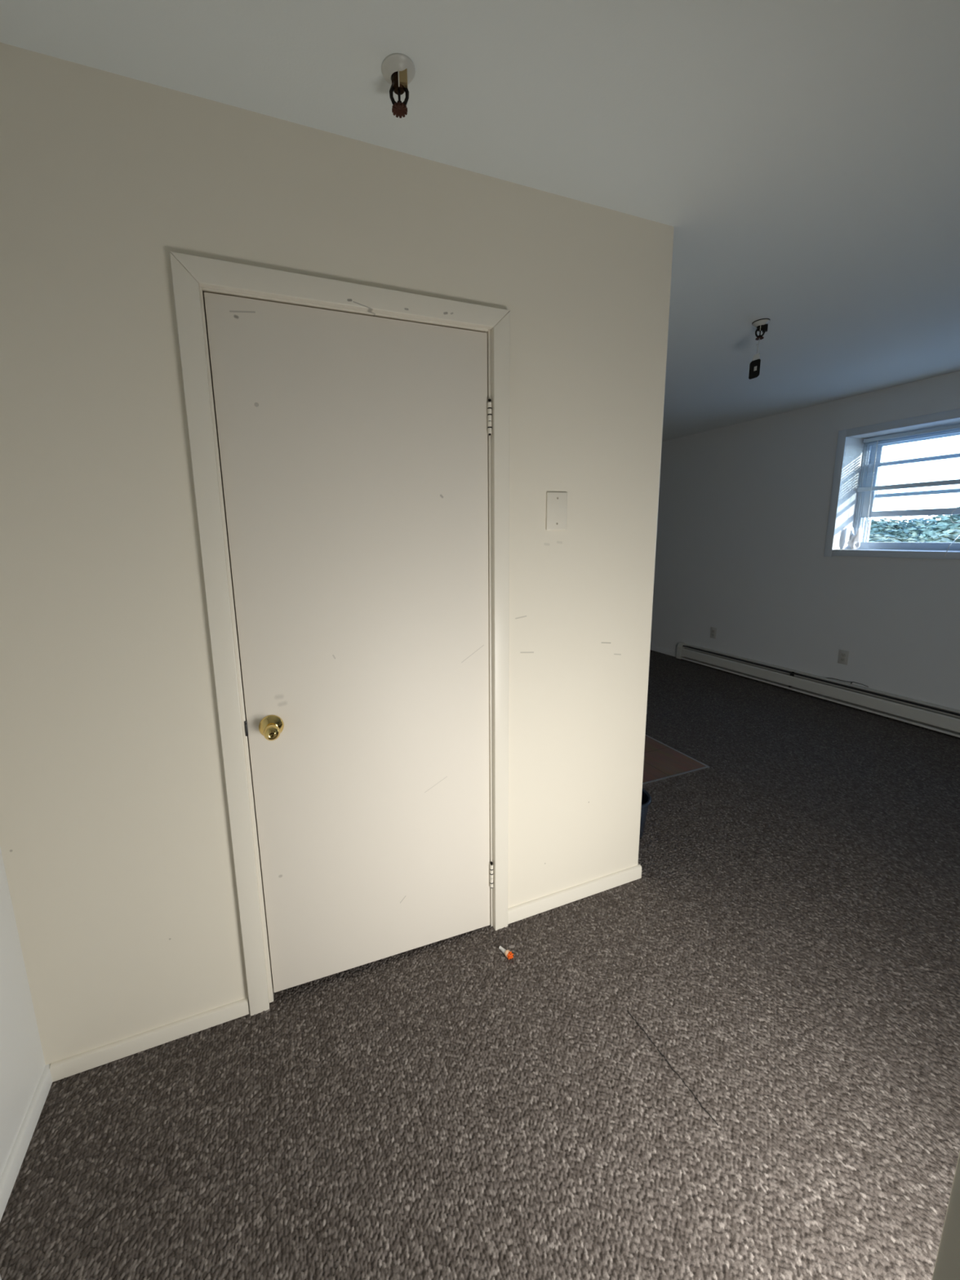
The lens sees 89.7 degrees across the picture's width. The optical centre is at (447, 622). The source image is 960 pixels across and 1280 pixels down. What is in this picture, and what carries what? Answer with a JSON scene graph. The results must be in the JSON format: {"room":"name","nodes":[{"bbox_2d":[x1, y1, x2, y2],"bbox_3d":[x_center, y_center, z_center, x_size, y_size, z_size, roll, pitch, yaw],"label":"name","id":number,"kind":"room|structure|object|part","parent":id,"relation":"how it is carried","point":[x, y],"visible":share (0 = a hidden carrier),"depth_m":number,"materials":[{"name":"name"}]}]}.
{"room":"empty basement room","nodes":[
{"label":"empty basement room","id":0,"kind":"room"},
{"bbox_2d":[0,846,45,1177],"bbox_3d":[-0.731,0.248,-0.029,0.120,2.437,2.630,-5,11,-21],"label":"wall","id":1,"kind":"structure","parent":0,"point":[22,1061],"depth_m":1.18,"materials":[{"name":"white paint"}]},
{"bbox_2d":[0,1064,52,1221],"bbox_3d":[-0.866,1.321,0.763,0.013,0.048,1.200,-5,11,-21],"label":"baseboard","id":2,"kind":"structure","parent":1,"relation":"attached to","point":[11,1169],"depth_m":1.16,"materials":[{"name":"white paint"}]},
{"bbox_2d":[0,42,674,1064],"bbox_3d":[-0.334,-0.108,1.882,2.039,2.437,0.920,-5,11,-21],"label":"wall","id":3,"kind":"structure","parent":0,"point":[116,846],"depth_m":1.26,"materials":[{"name":"beige paint"}]},
{"bbox_2d":[49,997,248,1082],"bbox_3d":[-0.846,1.205,1.398,0.498,0.048,0.013,-5,11,-21],"label":"baseboard","id":4,"kind":"structure","parent":3,"relation":"attached to","point":[82,1062],"depth_m":1.39,"materials":[{"name":"beige paint"}]},
{"bbox_2d":[168,251,510,1015],"bbox_3d":[-0.234,0.132,1.511,0.897,2.102,0.130,-5,11,-21],"label":"trim","id":5,"kind":"structure","parent":3,"relation":"attached to","point":[193,276],"depth_m":1.34,"materials":[{"name":"beige paint"}]},
{"bbox_3d":[-0.602,0.176,1.312,0.064,2.102,0.020,-5,11,-21],"label":"casing","id":6,"kind":"part","parent":5,"relation":"part of","materials":[{"name":"beige paint"}]},
{"bbox_3d":[-0.572,0.299,1.365,0.006,0.045,0.024,-5,11,-21],"label":"strike plate","id":7,"kind":"part","parent":5,"relation":"part of","materials":[{"name":"grey metal"}]},
{"bbox_3d":[-0.230,-0.865,1.279,0.888,0.058,0.020,-5,11,-21],"label":"head casing","id":8,"kind":"part","parent":5,"relation":"part of","materials":[{"name":"beige paint"}]},
{"bbox_3d":[0.178,0.109,1.611,0.055,2.096,0.020,-5,11,-21],"label":"casing","id":9,"kind":"part","parent":5,"relation":"part of","materials":[{"name":"beige paint"}]},
{"bbox_2d":[204,292,493,992],"bbox_3d":[-0.204,0.168,1.462,0.768,2.023,0.105,-5,11,-21],"label":"door","id":10,"kind":"structure","parent":3,"relation":"in","point":[353,447],"depth_m":1.44,"materials":[{"name":"beige paint"}]},
{"bbox_3d":[-0.491,0.306,1.344,0.044,0.044,0.053,-5,11,-21],"label":"knob","id":11,"kind":"part","parent":10,"relation":"part of","materials":[{"name":"gold metal"}]},
{"bbox_2d":[546,492,567,529],"bbox_3d":[0.365,-0.371,1.609,0.080,0.124,0.008,-5,11,-21],"label":"cover plate","id":12,"kind":"object","parent":3,"relation":"attached to","point":[556,502],"visible":1,"depth_m":1.60,"materials":[{"name":"beige plastic"}]},
{"bbox_2d":[507,864,641,924],"bbox_3d":[0.519,1.079,1.919,0.636,0.056,0.013,-5,11,-21],"label":"baseboard","id":13,"kind":"structure","parent":3,"relation":"attached to","point":[526,909],"depth_m":1.90,"materials":[{"name":"beige paint"}]},
{"bbox_2d":[0,649,959,1279],"bbox_3d":[0.212,0.728,4.251,6.075,0.084,9.640,-5,11,-21],"label":"floor","id":14,"kind":"structure","parent":0,"point":[737,1058],"depth_m":1.29,"materials":[{"name":"carpet"}]},
{"bbox_2d":[498,946,513,959],"bbox_3d":[0.206,1.146,1.675,0.028,0.027,0.060,-7,12,-29],"label":"stub","id":15,"kind":"object","parent":14,"relation":"on","point":[508,953],"visible":1,"depth_m":1.66,"materials":[{"name":"white"}]},
{"bbox_3d":[0.195,1.149,1.685,0.013,0.013,0.032,-10,13,-39],"label":"stem","id":16,"kind":"part","parent":15,"relation":"part of","materials":[{"name":"white plastic"}]},
{"bbox_2d":[639,787,651,839],"bbox_3d":[0.856,0.923,2.339,0.241,0.196,0.241,-5,11,-21],"label":"wastebasket","id":17,"kind":"object","parent":14,"relation":"on","point":[646,797],"visible":0.2,"depth_m":2.27,"materials":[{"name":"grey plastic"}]},
{"bbox_2d":[642,734,709,784],"bbox_3d":[-0.067,0.426,5.711,1.094,0.006,6.421,-5,11,-21],"label":"trim","id":18,"kind":"structure","parent":14,"relation":"on","point":[706,766],"depth_m":2.92,"materials":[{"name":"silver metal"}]},
{"bbox_2d":[0,0,959,441],"bbox_3d":[0.162,-1.756,3.799,6.075,0.100,9.640,-5,11,-21],"label":"ceiling","id":19,"kind":"structure","parent":0,"point":[802,157],"depth_m":1.18,"materials":[{"name":"white paint"}]},
{"bbox_2d":[381,53,415,118],"bbox_3d":[-0.106,-1.160,1.050,0.073,0.078,0.073,-5,11,-21],"label":"sprinkler head","id":20,"kind":"object","parent":19,"relation":"attached to","point":[397,69],"visible":1,"depth_m":1.04},
{"bbox_2d":[751,318,769,340],"bbox_3d":[1.534,-1.432,2.361,0.074,0.078,0.074,-5,11,-21],"label":"sprinkler head","id":21,"kind":"object","parent":19,"relation":"attached to","point":[762,324],"visible":1,"depth_m":2.35},
{"bbox_2d":[748,337,760,379],"bbox_3d":[1.527,-1.308,2.386,0.044,0.187,0.013,3,11,20],"label":"tag","id":22,"kind":"object","parent":21,"relation":"hanging from","point":[754,366],"visible":1,"depth_m":2.39,"materials":[{"name":"grey plastic"}]},
{"bbox_2d":[650,370,959,710],"bbox_3d":[2.723,-0.821,5.461,0.280,2.437,8.760,-5,11,-21],"label":"wall","id":23,"kind":"structure","parent":0,"point":[744,508],"depth_m":4.19,"materials":[{"name":"white paint"}]},
{"bbox_2d":[649,644,676,657],"bbox_3d":[1.853,0.030,7.525,0.012,0.060,4.370,-5,11,-21],"label":"baseboard","id":24,"kind":"structure","parent":23,"relation":"attached to","point":[655,648],"depth_m":5.72,"materials":[{"name":"white paint"}]},
{"bbox_2d":[710,626,716,639],"bbox_3d":[2.801,0.113,5.071,0.008,0.116,0.072,-5,11,-21],"label":"wall outlet","id":25,"kind":"object","parent":23,"relation":"attached to","point":[713,630],"visible":1,"depth_m":5.07,"materials":[{"name":"grey plastic"}]},
{"bbox_2d":[675,641,959,737],"bbox_3d":[3.401,0.652,3.550,0.064,0.180,4.210,-5,11,-21],"label":"baseboard heater","id":26,"kind":"object","parent":23,"relation":"attached to","point":[937,717],"visible":1,"depth_m":3.98,"materials":[{"name":"white metal"}]},
{"bbox_2d":[826,677,868,687],"bbox_3d":[3.264,0.487,3.944,0.008,0.026,0.316,-5,11,-21],"label":"loose cable","id":27,"kind":"object","parent":26,"relation":"on","point":[827,677],"visible":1,"depth_m":3.91,"materials":[{"name":"grey plastic"}]},
{"bbox_2d":[837,649,848,665],"bbox_3d":[3.246,0.288,3.948,0.008,0.116,0.072,-5,11,-21],"label":"wall outlet","id":28,"kind":"object","parent":23,"relation":"attached to","point":[843,655],"visible":1,"depth_m":3.94,"materials":[{"name":"grey plastic"}]},
{"bbox_2d":[823,408,959,559],"bbox_3d":[3.421,-0.911,3.204,0.012,0.994,1.576,-5,11,-21],"label":"trim","id":29,"kind":"structure","parent":23,"relation":"attached to","point":[829,551],"depth_m":3.69,"materials":[{"name":"white paint"}]},
{"bbox_2d":[847,525,862,549],"bbox_3d":[3.310,-0.689,3.916,0.068,0.191,0.099,-5,11,-21],"label":"crumpled bag","id":30,"kind":"object","parent":29,"relation":"on","point":[854,540],"visible":1,"depth_m":3.90,"materials":[{"name":"white plastic"}]},
{"bbox_2d":[853,423,959,550],"bbox_3d":[3.666,-0.933,3.298,0.056,0.878,1.460,-5,11,-21],"label":"window","id":31,"kind":"structure","parent":23,"relation":"in","point":[863,501],"depth_m":3.77,"materials":[{"name":"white plastic"}]},
{"bbox_2d":[857,423,959,556],"bbox_3d":[3.520,-0.899,3.245,0.240,0.904,1.438,-5,11,-21],"label":"window blind","id":32,"kind":"object","parent":31,"relation":"attached to","point":[954,482],"visible":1,"depth_m":3.60,"materials":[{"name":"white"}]},
{"bbox_3d":[3.409,-1.245,3.750,0.029,0.356,0.002,-5,11,-21],"label":"ladder cord","id":33,"kind":"part","parent":32,"relation":"part of","materials":[{"name":"white plastic"}]},
{"bbox_3d":[3.617,-0.966,3.272,0.024,0.034,1.438,-5,11,-21],"label":"rail","id":34,"kind":"part","parent":32,"relation":"part of","materials":[{"name":"white"}]},
{"bbox_3d":[3.478,-1.215,3.578,0.029,0.356,0.002,-5,11,-21],"label":"ladder cord","id":35,"kind":"part","parent":32,"relation":"part of","materials":[{"name":"white plastic"}]},
{"bbox_3d":[3.494,-0.889,3.270,0.208,0.875,0.021,-7,12,-30],"label":"lift cord","id":36,"kind":"part","parent":32,"relation":"part of","materials":[{"name":"white plastic"}]},
{"bbox_3d":[3.658,-0.958,3.291,0.020,0.422,1.380,-5,11,-21],"label":"sash","id":37,"kind":"part","parent":31,"relation":"part of","materials":[{"name":"white plastic"}]},
{"bbox_3d":[3.675,-1.107,3.272,0.020,0.417,1.380,-5,11,-21],"label":"sash","id":38,"kind":"part","parent":31,"relation":"part of","materials":[{"name":"white plastic"}]},
{"bbox_2d":[931,1151,959,1279],"bbox_3d":[0.407,0.275,-0.302,0.108,2.437,1.050,-5,11,-21],"label":"wall","id":39,"kind":"structure","parent":0,"point":[947,1266],"depth_m":0.16,"materials":[{"name":"beige paint"}]},
{"bbox_3d":[27.732,1.255,20.967,53.525,0.200,75.000,-5,11,-21],"label":"floor","id":40,"kind":"structure","parent":0,"visible":0},
{"bbox_2d":[862,533,920,542],"bbox_3d":[15.457,-0.669,17.857,3.296,5.204,3.485,5,12,32],"label":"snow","id":41,"kind":"structure","parent":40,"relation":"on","point":[877,537],"depth_m":17.15,"materials":[{"name":"white snow"}]},
{"bbox_2d":[863,517,932,542],"bbox_3d":[22.265,-2.537,25.528,4.428,5.859,3.912,2,11,16],"label":"tree","id":42,"kind":"object","parent":40,"relation":"on","point":[881,526],"visible":0.25,"depth_m":24.10,"materials":[{"name":"green plant"}]},
{"bbox_2d":[888,514,951,541],"bbox_3d":[29.031,-3.485,29.428,4.399,6.057,5.283,7,13,39],"label":"tree","id":43,"kind":"object","parent":40,"relation":"on","point":[926,521],"visible":0.06,"depth_m":28.76,"materials":[{"name":"green plant"}]},
{"bbox_2d":[920,506,959,542],"bbox_3d":[22.913,-1.977,21.007,3.740,6.349,3.464,-5,11,-21],"label":"tree","id":44,"kind":"object","parent":40,"relation":"on","point":[944,523],"visible":0.29,"depth_m":20.83,"materials":[{"name":"green plant"}]},
{"bbox_2d":[926,527,959,542],"bbox_3d":[14.869,-0.065,14.080,3.315,5.390,3.339,-5,11,-21],"label":"tree","id":45,"kind":"object","parent":40,"relation":"on","point":[949,535],"visible":0.06,"depth_m":14.28,"materials":[{"name":"green plant"}]}
]}

